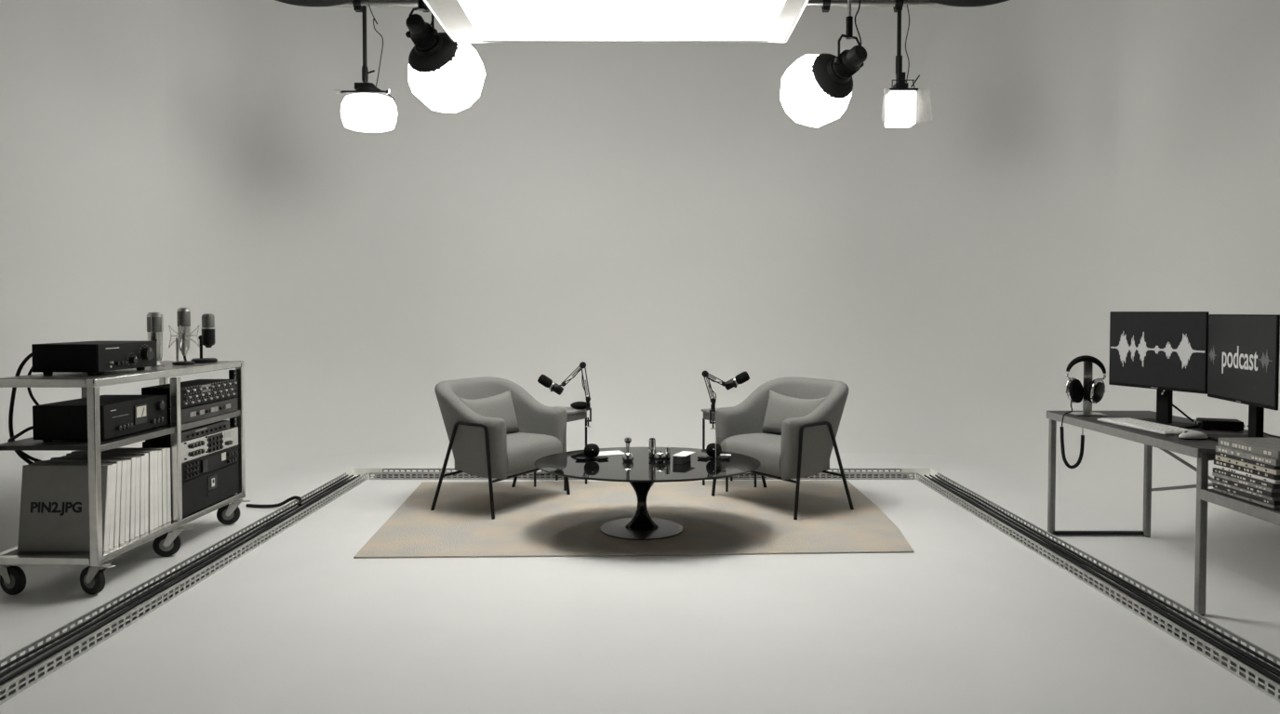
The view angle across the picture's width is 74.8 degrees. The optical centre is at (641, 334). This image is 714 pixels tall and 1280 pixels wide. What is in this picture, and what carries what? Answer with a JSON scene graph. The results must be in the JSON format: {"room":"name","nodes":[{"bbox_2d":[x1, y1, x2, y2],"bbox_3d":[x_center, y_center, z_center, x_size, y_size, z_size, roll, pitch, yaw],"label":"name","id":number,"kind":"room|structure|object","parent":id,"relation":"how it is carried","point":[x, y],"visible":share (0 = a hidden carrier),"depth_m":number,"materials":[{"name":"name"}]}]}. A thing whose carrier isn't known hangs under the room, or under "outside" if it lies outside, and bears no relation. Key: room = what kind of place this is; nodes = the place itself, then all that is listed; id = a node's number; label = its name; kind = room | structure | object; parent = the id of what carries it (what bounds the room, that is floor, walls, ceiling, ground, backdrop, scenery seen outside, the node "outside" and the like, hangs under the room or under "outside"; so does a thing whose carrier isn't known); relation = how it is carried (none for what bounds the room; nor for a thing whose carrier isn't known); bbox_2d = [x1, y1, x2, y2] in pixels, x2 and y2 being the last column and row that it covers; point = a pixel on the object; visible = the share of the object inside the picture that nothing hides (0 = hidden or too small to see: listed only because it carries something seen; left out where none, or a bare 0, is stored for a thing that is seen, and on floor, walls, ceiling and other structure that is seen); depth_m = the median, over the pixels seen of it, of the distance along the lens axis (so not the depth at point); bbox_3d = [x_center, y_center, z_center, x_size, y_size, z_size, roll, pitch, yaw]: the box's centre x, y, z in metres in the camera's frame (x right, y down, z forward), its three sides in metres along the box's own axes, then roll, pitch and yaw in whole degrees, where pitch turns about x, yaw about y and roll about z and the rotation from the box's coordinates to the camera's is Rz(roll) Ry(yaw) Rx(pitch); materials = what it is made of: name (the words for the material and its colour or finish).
{"room":"studio","nodes":[
{"label":"studio","id":0,"kind":"room"},
{"bbox_2d":[0,0,283,594],"bbox_3d":[-3.425,-1.861,2.149,0.950,6.200,9.400,0,2,0],"label":"wall","id":1,"kind":"structure","parent":0,"point":[84,219],"depth_m":5.76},
{"bbox_2d":[0,453,1279,713],"bbox_3d":[0.000,1.253,2.611,5.900,0.050,10.150,0,2,0],"label":"floor","id":2,"kind":"structure","parent":0,"point":[971,620],"depth_m":3.48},
{"bbox_2d":[0,360,250,595],"bbox_3d":[-2.701,0.677,4.466,0.615,0.998,1.422,0,2,0],"label":"trolley","id":3,"kind":"object","parent":2,"relation":"on","point":[166,542],"visible":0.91,"depth_m":3.91,"materials":[{"name":"metal"}]},
{"bbox_2d":[8,353,33,464],"bbox_3d":[-2.918,0.530,4.065,0.154,0.907,0.220,0,2,0],"label":"lead","id":4,"kind":"object","parent":3,"relation":"on","point":[13,393],"visible":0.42,"depth_m":3.96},
{"bbox_2d":[7,426,41,461],"bbox_3d":[-2.909,0.704,4.091,0.151,0.560,0.354,0,2,0],"label":"lead","id":5,"kind":"object","parent":3,"relation":"on","point":[23,432],"visible":0.35,"depth_m":3.93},
{"bbox_2d":[17,465,112,551],"bbox_3d":[-2.681,0.806,3.896,0.398,0.396,0.079,0,2,0],"label":"record sleeve","id":6,"kind":"object","parent":3,"relation":"on","point":[54,513],"visible":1,"depth_m":3.88,"materials":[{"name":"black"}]},
{"bbox_2d":[28,463,117,548],"bbox_3d":[-2.682,0.805,3.933,0.396,0.395,0.072,0,2,0],"label":"record sleeve","id":7,"kind":"object","parent":3,"relation":"on","point":[114,465],"visible":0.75,"depth_m":3.93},
{"bbox_2d":[34,461,121,546],"bbox_3d":[-2.682,0.800,3.971,0.395,0.401,0.069,0,2,0],"label":"record sleeve","id":8,"kind":"object","parent":3,"relation":"on","point":[119,463],"visible":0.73,"depth_m":3.97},
{"bbox_2d":[41,460,126,544],"bbox_3d":[-2.682,0.802,4.011,0.396,0.396,0.067,0,2,0],"label":"record sleeve","id":9,"kind":"object","parent":3,"relation":"on","point":[124,462],"visible":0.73,"depth_m":4.01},
{"bbox_2d":[0,426,173,451],"bbox_3d":[-2.711,0.506,4.109,0.485,0.022,0.614,0,2,0],"label":"shelf","id":10,"kind":"object","parent":3,"relation":"attached to","point":[29,444],"depth_m":3.90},
{"bbox_2d":[49,459,131,542],"bbox_3d":[-2.682,0.802,4.048,0.396,0.392,0.060,0,2,0],"label":"record sleeve","id":11,"kind":"object","parent":3,"relation":"on","point":[128,461],"visible":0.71,"depth_m":4.05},
{"bbox_2d":[50,457,135,539],"bbox_3d":[-2.682,0.798,4.087,0.397,0.397,0.057,0,2,0],"label":"record sleeve","id":12,"kind":"object","parent":3,"relation":"on","point":[133,460],"visible":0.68,"depth_m":4.08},
{"bbox_2d":[31,340,156,375],"bbox_3d":[-2.674,0.113,4.140,0.341,0.150,0.470,0,2,0],"label":"amplifier","id":13,"kind":"object","parent":3,"relation":"on","point":[91,358],"visible":1,"depth_m":3.91,"materials":[{"name":"metal"}]},
{"bbox_2d":[32,395,167,441],"bbox_3d":[-2.652,0.408,4.148,0.355,0.172,0.520,0,2,0],"label":"amplifier","id":14,"kind":"object","parent":3,"relation":"on","point":[120,415],"visible":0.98,"depth_m":3.94,"materials":[{"name":"metal"}]},
{"bbox_2d":[60,456,140,537],"bbox_3d":[-2.683,0.800,4.127,0.395,0.391,0.056,0,2,0],"label":"record sleeve","id":15,"kind":"object","parent":3,"relation":"on","point":[138,459],"visible":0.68,"depth_m":4.13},
{"bbox_2d":[63,455,145,535],"bbox_3d":[-2.682,0.799,4.165,0.397,0.390,0.050,0,2,0],"label":"record sleeve","id":16,"kind":"object","parent":3,"relation":"on","point":[142,458],"visible":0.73,"depth_m":4.17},
{"bbox_2d":[66,453,148,533],"bbox_3d":[-2.683,0.794,4.204,0.394,0.398,0.047,0,2,0],"label":"record sleeve","id":17,"kind":"object","parent":3,"relation":"on","point":[146,485],"visible":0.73,"depth_m":4.20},
{"bbox_2d":[71,451,154,531],"bbox_3d":[-2.681,0.791,4.244,0.397,0.400,0.037,0,0,0],"label":"record sleeve","id":18,"kind":"object","parent":3,"relation":"on","point":[151,453],"visible":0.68,"depth_m":4.24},
{"bbox_2d":[106,450,158,529],"bbox_3d":[-2.682,0.791,4.282,0.396,0.396,0.034,0,1,0],"label":"record sleeve","id":19,"kind":"object","parent":3,"relation":"on","point":[155,451],"visible":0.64,"depth_m":4.29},
{"bbox_2d":[109,448,167,524],"bbox_3d":[-2.683,0.790,4.362,0.394,0.395,0.037,0,1,0],"label":"record sleeve","id":20,"kind":"object","parent":3,"relation":"on","point":[164,450],"visible":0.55,"depth_m":4.36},
{"bbox_2d":[117,447,171,522],"bbox_3d":[-2.683,0.791,4.400,0.394,0.391,0.034,0,1,0],"label":"record sleeve","id":21,"kind":"object","parent":3,"relation":"on","point":[168,490],"visible":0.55,"depth_m":4.40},
{"bbox_2d":[146,312,163,367],"bbox_3d":[-2.675,0.025,4.603,0.079,0.299,0.079,1,2,22],"label":"microphone","id":22,"kind":"object","parent":3,"relation":"on","point":[154,328],"visible":0.78,"depth_m":4.58,"materials":[{"name":"metal"}]},
{"bbox_2d":[146,314,163,332],"bbox_3d":[-2.675,-0.064,4.599,0.079,0.097,0.080,0,2,0],"label":"grille","id":23,"kind":"object","parent":22,"relation":"attached to","point":[154,322],"depth_m":4.57,"materials":[{"name":"metal"}]},
{"bbox_2d":[157,450,161,527],"bbox_3d":[-2.683,0.793,4.321,0.394,0.390,0.034,0,1,0],"label":"record sleeve","id":24,"kind":"object","parent":3,"relation":"on","point":[159,451],"visible":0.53,"depth_m":4.33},
{"bbox_2d":[168,307,199,365],"bbox_3d":[-2.609,0.007,4.772,0.137,0.325,0.137,1,2,31],"label":"microphone","id":25,"kind":"object","parent":3,"relation":"on","point":[183,340],"visible":1,"depth_m":4.75,"materials":[{"name":"metal"}]},
{"bbox_2d":[176,311,190,326],"bbox_3d":[-2.609,-0.094,4.769,0.067,0.098,0.067,0,2,0],"label":"grille","id":26,"kind":"object","parent":25,"relation":"attached to","point":[183,318],"depth_m":4.74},
{"bbox_2d":[167,398,237,424],"bbox_3d":[-2.562,0.430,4.775,0.232,0.079,0.633,0,2,0],"label":"rack unit","id":27,"kind":"object","parent":3,"relation":"on","point":[190,414],"visible":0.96,"depth_m":4.72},
{"bbox_2d":[141,379,237,408],"bbox_3d":[-2.561,0.331,4.773,0.234,0.110,0.633,0,2,0],"label":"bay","id":28,"kind":"object","parent":27,"relation":"on","point":[196,392],"visible":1,"depth_m":4.69,"materials":[{"name":"metal"}]},
{"bbox_2d":[184,379,235,401],"bbox_3d":[-2.457,0.315,4.776,0.001,0.071,0.566,0,2,0],"label":"knobs","id":29,"kind":"object","parent":28,"relation":"attached to","point":[223,389],"depth_m":4.76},
{"bbox_2d":[190,313,217,363],"bbox_3d":[-2.592,0.020,4.957,0.140,0.290,0.140,0,2,0],"label":"desk microphone","id":30,"kind":"object","parent":3,"relation":"on","point":[206,339],"visible":0.99,"depth_m":4.93,"materials":[{"name":"metal"}]},
{"bbox_2d":[201,313,214,327],"bbox_3d":[-2.566,-0.084,4.955,0.068,0.082,0.068,0,2,0],"label":"grille","id":31,"kind":"object","parent":30,"relation":"attached to","point":[207,319],"depth_m":4.93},
{"bbox_2d":[170,462,239,518],"bbox_3d":[-2.604,0.879,4.788,0.308,0.186,0.633,0,2,0],"label":"drawer","id":32,"kind":"object","parent":3,"relation":"on","point":[203,491],"visible":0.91,"depth_m":4.75,"materials":[{"name":"black metal"}]},
{"bbox_2d":[170,445,238,482],"bbox_3d":[-2.561,0.733,4.784,0.234,0.100,0.633,0,2,0],"label":"rack unit","id":33,"kind":"object","parent":32,"relation":"on","point":[206,464],"visible":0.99,"depth_m":4.75,"materials":[{"name":"black"}]},
{"bbox_2d":[142,426,238,463],"bbox_3d":[-2.560,0.623,4.781,0.235,0.113,0.633,0,2,0],"label":"preamplifier","id":34,"kind":"object","parent":33,"relation":"on","point":[203,446],"visible":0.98,"depth_m":4.70,"materials":[{"name":"metal"}]},
{"bbox_2d":[145,420,229,441],"bbox_3d":[-2.554,0.542,4.742,0.208,0.048,0.530,0,2,0],"label":"control unit","id":35,"kind":"object","parent":34,"relation":"on","point":[191,433],"visible":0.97,"depth_m":4.66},
{"bbox_2d":[207,474,216,490],"bbox_3d":[-2.454,0.844,4.790,0.008,0.075,0.100,0,2,0],"label":"switch","id":36,"kind":"object","parent":32,"relation":"attached to","point":[211,478],"depth_m":4.78,"materials":[{"name":"white"}]},
{"bbox_2d":[0,472,367,705],"bbox_3d":[-2.203,1.155,4.199,0.173,0.056,4.544,0,2,0],"label":"cable tray","id":37,"kind":"object","parent":2,"relation":"on","point":[44,665],"visible":0.73,"depth_m":3.62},
{"bbox_2d":[0,478,346,674],"bbox_3d":[-2.247,1.158,4.199,0.023,0.014,4.490,0,2,0],"label":"cable","id":38,"kind":"object","parent":37,"relation":"in","point":[346,478],"visible":0.4,"depth_m":3.94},
{"bbox_2d":[0,475,348,671],"bbox_3d":[-2.259,1.145,4.199,0.022,0.014,4.490,0,2,0],"label":"cable","id":39,"kind":"object","parent":37,"relation":"in","point":[6,666],"visible":0.98,"depth_m":3.78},
{"bbox_2d":[0,474,353,679],"bbox_3d":[-2.216,1.145,4.199,0.026,0.014,4.490,0,2,0],"label":"cable","id":40,"kind":"object","parent":37,"relation":"in","point":[33,657],"visible":1,"depth_m":3.71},
{"bbox_2d":[0,476,356,681],"bbox_3d":[-2.202,1.158,4.199,0.026,0.014,4.490,0,2,0],"label":"cable","id":41,"kind":"object","parent":37,"relation":"in","point":[354,476],"visible":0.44,"depth_m":4.00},
{"bbox_2d":[0,475,360,685],"bbox_3d":[-2.172,1.145,4.199,0.025,0.014,4.490,0,2,0],"label":"cable","id":42,"kind":"object","parent":37,"relation":"in","point":[31,665],"visible":0.96,"depth_m":3.66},
{"bbox_2d":[0,480,362,699],"bbox_3d":[-2.142,1.171,4.199,0.027,0.014,4.490,0,2,0],"label":"cable","id":43,"kind":"object","parent":37,"relation":"in","point":[192,583],"visible":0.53,"depth_m":3.66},
{"bbox_2d":[94,479,350,626],"bbox_3d":[-2.231,1.171,4.199,0.026,0.014,4.490,0,2,0],"label":"cable","id":44,"kind":"object","parent":37,"relation":"in","point":[350,479],"visible":0.27,"depth_m":4.74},
{"bbox_2d":[245,495,302,507],"bbox_3d":[-2.406,1.105,5.530,0.427,0.080,0.096,0,2,16],"label":"power cable","id":45,"kind":"object","parent":2,"relation":"on","point":[299,499],"visible":1,"depth_m":5.52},
{"bbox_2d":[353,480,913,559],"bbox_3d":[-0.045,1.145,5.397,3.230,0.010,1.994,0,2,0],"label":"area rug","id":46,"kind":"object","parent":2,"relation":"on","point":[542,520],"visible":1,"depth_m":5.13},
{"bbox_2d":[430,376,570,519],"bbox_3d":[-0.991,0.722,5.691,0.686,0.826,0.852,1,2,30],"label":"armchair","id":47,"kind":"object","parent":46,"relation":"on","point":[481,446],"visible":0.95,"depth_m":5.43,"materials":[{"name":"grey fabric"}]},
{"bbox_2d":[457,389,519,432],"bbox_3d":[-1.071,0.544,5.732,0.174,0.296,0.551,1,2,30],"label":"lumbar cushion","id":48,"kind":"object","parent":47,"relation":"on","point":[500,406],"visible":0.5,"depth_m":5.79,"materials":[{"name":"grey fabric"}]},
{"bbox_2d":[533,406,588,491],"bbox_3d":[-0.601,0.834,6.203,0.300,0.566,0.300,1,2,30],"label":"side table","id":49,"kind":"object","parent":46,"relation":"on","point":[573,414],"visible":0.32,"depth_m":6.16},
{"bbox_2d":[560,361,591,426],"bbox_3d":[-0.481,0.440,6.167,0.221,0.482,0.045,0,2,0],"label":"boom arm","id":50,"kind":"object","parent":49,"relation":"attached to","point":[582,365],"visible":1,"depth_m":6.15,"materials":[{"name":"metal"}]},
{"bbox_2d":[537,374,563,395],"bbox_3d":[-0.668,0.367,6.163,0.200,0.154,0.095,0,2,0],"label":"microphone","id":51,"kind":"object","parent":50,"relation":"attached to","point":[544,380],"visible":1,"depth_m":6.13,"materials":[{"name":"black plastic"}]},
{"bbox_2d":[533,447,760,540],"bbox_3d":[0.033,0.950,4.938,1.330,0.405,1.090,0,2,0],"label":"coffee table","id":52,"kind":"object","parent":46,"relation":"on","point":[641,473],"visible":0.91,"depth_m":4.84,"materials":[{"name":"black glass"}]},
{"bbox_2d":[575,443,608,460],"bbox_3d":[-0.300,0.699,5.000,0.197,0.094,0.097,0,2,-9],"label":"headphones","id":53,"kind":"object","parent":52,"relation":"on","point":[591,450],"visible":1,"depth_m":4.97,"materials":[{"name":"black plastic"}]},
{"bbox_2d":[622,437,633,462],"bbox_3d":[-0.082,0.676,4.936,0.068,0.143,0.068,0,2,0],"label":"bottle","id":54,"kind":"object","parent":52,"relation":"on","point":[627,457],"visible":1,"depth_m":4.92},
{"bbox_2d":[648,438,655,461],"bbox_3d":[0.062,0.680,4.976,0.045,0.132,0.045,0,2,0],"label":"canister","id":55,"kind":"object","parent":52,"relation":"on","point":[652,441],"visible":0.91,"depth_m":4.96,"materials":[{"name":"black paint"}]},
{"bbox_2d":[697,443,730,460],"bbox_3d":[0.432,0.698,5.020,0.197,0.094,0.097,0,2,9],"label":"headphones","id":56,"kind":"object","parent":52,"relation":"on","point":[711,447],"visible":0.66,"depth_m":4.99,"materials":[{"name":"black plastic"}]},
{"bbox_2d":[715,437,725,471],"bbox_3d":[0.436,0.662,4.640,0.058,0.187,0.024,0,2,0],"label":"acrylic stand","id":57,"kind":"object","parent":52,"relation":"on","point":[720,443],"visible":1,"depth_m":4.64,"materials":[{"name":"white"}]},
{"bbox_2d":[701,406,756,492],"bbox_3d":[0.645,0.835,6.171,0.300,0.566,0.300,-1,2,-34],"label":"side table","id":58,"kind":"object","parent":46,"relation":"on","point":[706,412],"visible":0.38,"depth_m":6.17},
{"bbox_2d":[701,370,725,429],"bbox_3d":[0.523,0.471,6.063,0.178,0.425,0.055,0,2,0],"label":"boom arm","id":59,"kind":"object","parent":58,"relation":"attached to","point":[705,374],"visible":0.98,"depth_m":6.04,"materials":[{"name":"metal"}]},
{"bbox_2d":[723,371,749,390],"bbox_3d":[0.685,0.333,6.062,0.195,0.138,0.094,0,2,0],"label":"microphone","id":60,"kind":"object","parent":59,"relation":"attached to","point":[743,377],"visible":1,"depth_m":6.03,"materials":[{"name":"black plastic"}]},
{"bbox_2d":[711,376,853,519],"bbox_3d":[0.983,0.723,5.683,0.686,0.826,0.852,-1,2,-34],"label":"armchair","id":61,"kind":"object","parent":46,"relation":"on","point":[804,446],"visible":0.91,"depth_m":5.43,"materials":[{"name":"grey fabric"}]},
{"bbox_2d":[761,389,826,433],"bbox_3d":[1.061,0.544,5.730,0.172,0.296,0.550,-1,2,-34],"label":"lumbar cushion","id":62,"kind":"object","parent":61,"relation":"on","point":[780,407],"visible":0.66,"depth_m":5.78,"materials":[{"name":"grey fabric"}]},
{"bbox_2d":[346,468,937,479],"bbox_3d":[0.000,1.088,6.545,4.574,0.059,0.173,0,2,0],"label":"cable tray","id":63,"kind":"object","parent":2,"relation":"on","point":[911,473],"visible":0.47,"depth_m":6.46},
{"bbox_2d":[373,477,906,478],"bbox_3d":[0.000,1.106,6.511,4.160,0.011,0.025,0,2,0],"label":"cable","id":64,"kind":"object","parent":63,"relation":"in","point":[374,477],"visible":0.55,"depth_m":6.51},
{"bbox_2d":[916,472,1279,703],"bbox_3d":[2.203,1.155,4.199,0.173,0.056,4.544,0,2,0],"label":"cable tray","id":65,"kind":"object","parent":2,"relation":"on","point":[1255,683],"visible":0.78,"depth_m":3.72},
{"bbox_2d":[920,477,1274,687],"bbox_3d":[2.156,1.158,4.199,0.023,0.014,4.490,0,2,0],"label":"cable","id":66,"kind":"object","parent":65,"relation":"in","point":[921,477],"visible":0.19,"depth_m":3.71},
{"bbox_2d":[919,479,1279,696],"bbox_3d":[2.142,1.171,4.199,0.026,0.014,4.490,0,2,0],"label":"cable","id":67,"kind":"object","parent":65,"relation":"in","point":[1168,630],"visible":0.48,"depth_m":3.57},
{"bbox_2d":[923,475,1279,684],"bbox_3d":[2.171,1.145,4.199,0.023,0.014,4.490,0,2,0],"label":"cable","id":68,"kind":"object","parent":65,"relation":"in","point":[1247,664],"visible":0.95,"depth_m":3.68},
{"bbox_2d":[929,474,1279,678],"bbox_3d":[2.216,1.145,4.199,0.024,0.014,4.490,0,2,0],"label":"cable","id":69,"kind":"object","parent":65,"relation":"in","point":[1242,654],"visible":1,"depth_m":3.74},
{"bbox_2d":[929,477,1279,680],"bbox_3d":[2.201,1.158,4.199,0.027,0.014,4.490,0,2,0],"label":"cable","id":70,"kind":"object","parent":65,"relation":"in","point":[1162,611],"visible":0.49,"depth_m":3.48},
{"bbox_2d":[934,475,1279,669],"bbox_3d":[2.260,1.145,4.199,0.027,0.014,4.490,0,2,0],"label":"cable","id":71,"kind":"object","parent":65,"relation":"in","point":[1267,660],"visible":1,"depth_m":3.80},
{"bbox_2d":[934,477,1279,673],"bbox_3d":[2.245,1.158,4.199,0.025,0.014,4.490,0,2,0],"label":"cable","id":72,"kind":"object","parent":65,"relation":"in","point":[1248,655],"visible":0.41,"depth_m":3.72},
{"bbox_2d":[1046,411,1279,615],"bbox_3d":[2.664,0.835,3.765,0.602,0.720,2.280,0,2,0],"label":"desk","id":73,"kind":"object","parent":2,"relation":"on","point":[1204,451],"visible":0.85,"depth_m":3.97,"materials":[{"name":"metal"}]},
{"bbox_2d":[1068,361,1107,416],"bbox_3d":[2.500,0.287,4.695,0.170,0.322,0.120,0,2,8],"label":"stand","id":74,"kind":"object","parent":73,"relation":"on","point":[1087,369],"visible":0.66,"depth_m":4.69,"materials":[{"name":"metal"}]},
{"bbox_2d":[1059,355,1106,468],"bbox_3d":[2.452,0.432,4.652,0.237,0.637,0.121,0,2,16],"label":"headphones","id":75,"kind":"object","parent":74,"relation":"hanging from","point":[1074,390],"visible":0.99,"depth_m":4.63,"materials":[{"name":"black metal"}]},
{"bbox_2d":[1093,382,1105,402],"bbox_3d":[2.522,0.316,4.618,0.106,0.118,0.029,-1,2,-33],"label":"ear cup","id":76,"kind":"object","parent":75,"relation":"on","point":[1099,388],"depth_m":4.60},
{"bbox_2d":[1097,417,1200,435],"bbox_3d":[2.525,0.454,4.184,0.190,0.016,0.520,0,2,-4],"label":"keyboard","id":77,"kind":"object","parent":73,"relation":"on","point":[1161,429],"visible":0.98,"depth_m":4.14,"materials":[{"name":"white plastic"}]},
{"bbox_2d":[1108,311,1209,428],"bbox_3d":[2.638,0.171,4.263,0.250,0.578,0.541,-1,2,-19],"label":"monitor","id":78,"kind":"object","parent":73,"relation":"on","point":[1166,353],"visible":0.98,"depth_m":4.24,"materials":[{"name":"black plastic"}]},
{"bbox_2d":[1178,430,1207,439],"bbox_3d":[2.505,0.455,3.804,0.132,0.037,0.068,0,2,-5],"label":"mouse","id":79,"kind":"object","parent":73,"relation":"on","point":[1186,435],"visible":1,"depth_m":3.78,"materials":[{"name":"white plastic"}]},
{"bbox_2d":[1193,417,1245,431],"bbox_3d":[2.840,0.441,4.114,0.200,0.047,0.120,1,2,22],"label":"audio interface","id":80,"kind":"object","parent":73,"relation":"on","point":[1222,424],"visible":0.97,"depth_m":4.07,"materials":[{"name":"metal"}]},
{"bbox_2d":[1202,489,1279,514],"bbox_3d":[2.658,0.672,3.095,0.565,0.012,0.910,0,2,0],"label":"shelf","id":81,"kind":"object","parent":73,"relation":"attached to","point":[1209,494],"depth_m":3.33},
{"bbox_2d":[1206,314,1279,441],"bbox_3d":[2.683,0.193,3.707,0.250,0.566,0.570,0,2,10],"label":"monitor","id":82,"kind":"object","parent":73,"relation":"on","point":[1243,366],"visible":0.99,"depth_m":3.67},
{"bbox_2d":[1213,488,1279,508],"bbox_3d":[2.519,0.651,3.349,0.240,0.012,0.338,0,2,0],"label":"case","id":83,"kind":"object","parent":73,"relation":"on","point":[1215,489],"visible":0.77,"depth_m":3.31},
{"bbox_2d":[1213,483,1279,506],"bbox_3d":[2.517,0.637,3.350,0.240,0.015,0.334,0,2,-1],"label":"case","id":84,"kind":"object","parent":83,"relation":"on","point":[1215,486],"visible":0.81,"depth_m":3.32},
{"bbox_2d":[1212,480,1279,501],"bbox_3d":[2.521,0.622,3.360,0.240,0.013,0.343,0,2,0],"label":"case","id":85,"kind":"object","parent":84,"relation":"on","point":[1213,481],"visible":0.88,"depth_m":3.33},
{"bbox_2d":[1216,482,1261,496],"bbox_3d":[2.401,0.621,3.371,0.001,0.006,0.249,0,2,0],"label":"print","id":86,"kind":"object","parent":85,"relation":"attached to","point":[1220,484],"depth_m":3.36},
{"bbox_2d":[1213,476,1279,497],"bbox_3d":[2.518,0.606,3.350,0.240,0.017,0.327,0,2,1],"label":"case","id":87,"kind":"object","parent":85,"relation":"on","point":[1246,487],"visible":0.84,"depth_m":3.31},
{"bbox_2d":[1216,478,1262,493],"bbox_3d":[2.398,0.606,3.365,0.001,0.007,0.261,0,2,1],"label":"print","id":88,"kind":"object","parent":87,"relation":"on","point":[1246,487],"depth_m":3.35},
{"bbox_2d":[1212,472,1279,493],"bbox_3d":[2.515,0.589,3.353,0.240,0.015,0.334,0,2,0],"label":"case","id":89,"kind":"object","parent":87,"relation":"on","point":[1219,475],"visible":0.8,"depth_m":3.31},
{"bbox_2d":[1213,467,1279,489],"bbox_3d":[2.514,0.572,3.347,0.240,0.017,0.338,0,2,0],"label":"case","id":90,"kind":"object","parent":89,"relation":"on","point":[1215,470],"visible":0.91,"depth_m":3.31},
{"bbox_2d":[1214,469,1266,486],"bbox_3d":[2.395,0.572,3.353,0.002,0.007,0.285,0,2,0],"label":"print","id":91,"kind":"object","parent":90,"relation":"on","point":[1215,470],"depth_m":3.35},
{"bbox_2d":[1215,465,1279,484],"bbox_3d":[2.522,0.556,3.342,0.240,0.013,0.328,0,2,0],"label":"case","id":92,"kind":"object","parent":90,"relation":"on","point":[1275,482],"visible":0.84,"depth_m":3.31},
{"bbox_2d":[1213,458,1279,479],"bbox_3d":[2.523,0.537,3.354,0.240,0.023,0.333,0,2,-1],"label":"case","id":93,"kind":"object","parent":92,"relation":"on","point":[1216,462],"visible":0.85,"depth_m":3.33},
{"bbox_2d":[1216,461,1267,477],"bbox_3d":[2.404,0.537,3.359,0.001,0.010,0.279,0,2,-1],"label":"print","id":94,"kind":"object","parent":93,"relation":"on","point":[1220,463],"depth_m":3.35},
{"bbox_2d":[1215,455,1279,475],"bbox_3d":[2.511,0.516,3.327,0.240,0.018,0.335,0,2,0],"label":"case","id":95,"kind":"object","parent":93,"relation":"on","point":[1218,458],"visible":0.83,"depth_m":3.30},
{"bbox_2d":[1215,452,1279,469],"bbox_3d":[2.510,0.499,3.328,0.240,0.014,0.332,0,2,1],"label":"case","id":96,"kind":"object","parent":95,"relation":"on","point":[1257,463],"visible":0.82,"depth_m":3.30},
{"bbox_2d":[1215,445,1279,466],"bbox_3d":[2.509,0.479,3.323,0.240,0.024,0.336,0,2,0],"label":"case","id":97,"kind":"object","parent":96,"relation":"on","point":[1229,451],"visible":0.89,"depth_m":3.30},
{"bbox_2d":[1218,448,1270,463],"bbox_3d":[2.390,0.479,3.326,0.002,0.010,0.290,0,2,0],"label":"print","id":98,"kind":"object","parent":97,"relation":"on","point":[1238,454],"depth_m":3.27},
{"bbox_2d":[1217,438,1279,459],"bbox_3d":[2.518,0.450,3.322,0.240,0.033,0.333,0,2,0],"label":"case","id":99,"kind":"object","parent":97,"relation":"on","point":[1269,447],"visible":1,"depth_m":3.34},
{"bbox_2d":[163,0,1119,468],"bbox_3d":[0.000,-2.016,7.697,7.800,6.200,1.700,0,2,0],"label":"wall","id":100,"kind":"structure","parent":0,"point":[652,217],"depth_m":8.46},
{"bbox_2d":[780,0,866,127],"bbox_3d":[1.242,-2.148,5.839,0.522,1.334,0.697,0,2,0],"label":"lantern light","id":101,"kind":"object","parent":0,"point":[816,90],"visible":1,"depth_m":5.75,"materials":[{"name":"metal"}]},
{"bbox_2d":[1000,0,1279,592],"bbox_3d":[3.425,-1.861,2.149,0.950,6.200,9.400,0,2,0],"label":"wall","id":102,"kind":"structure","parent":0,"point":[1198,217],"depth_m":5.79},
{"bbox_3d":[0.000,-5.036,3.011,8.200,0.100,11.300,0,2,0],"label":"ceiling","id":103,"kind":"structure","parent":0,"visible":0},
{"bbox_2d":[423,0,809,42],"bbox_3d":[-0.158,-3.502,4.644,2.352,3.058,2.407,0,2,0],"label":"overhead softbox","id":104,"kind":"object","parent":103,"relation":"hanging from","point":[462,20],"visible":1,"depth_m":5.38,"materials":[{"name":"fabric"}]},
{"bbox_2d":[405,0,485,112],"bbox_3d":[-1.425,-2.221,6.003,0.550,1.197,0.732,0,2,0],"label":"lantern light","id":105,"kind":"object","parent":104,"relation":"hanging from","point":[446,75],"visible":0.95,"depth_m":5.89,"materials":[{"name":"metal"}]},
{"bbox_2d":[324,0,984,12],"bbox_3d":[0.100,-3.846,6.695,5.300,2.485,0.084,0,2,0],"label":"pipe","id":106,"kind":"object","parent":103,"relation":"hanging from","point":[825,5],"visible":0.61,"depth_m":6.71,"materials":[{"name":"metal"}]},
{"bbox_2d":[275,0,354,6],"bbox_3d":[-2.795,-2.667,6.460,1.078,0.130,0.315,-1,2,-38],"label":"bundle","id":107,"kind":"object","parent":106,"relation":"hanging from","point":[303,3],"visible":1,"depth_m":6.63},
{"bbox_2d":[333,0,397,132],"bbox_3d":[-2.200,-2.202,6.741,0.444,1.085,0.355,0,2,0],"label":"pendant light","id":108,"kind":"object","parent":106,"relation":"hanging from","point":[367,108],"visible":1,"depth_m":6.64,"materials":[{"name":"metal"}]},
{"bbox_2d":[880,0,932,127],"bbox_3d":[2.085,-2.216,6.701,0.403,1.065,0.260,0,2,0],"label":"pendant light","id":109,"kind":"object","parent":106,"relation":"hanging from","point":[900,100],"visible":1,"depth_m":6.67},
{"bbox_2d":[929,0,1008,6],"bbox_3d":[2.795,-2.667,6.460,1.078,0.130,0.315,1,2,38],"label":"bundle","id":110,"kind":"object","parent":106,"relation":"hanging from","point":[953,3],"visible":1,"depth_m":6.63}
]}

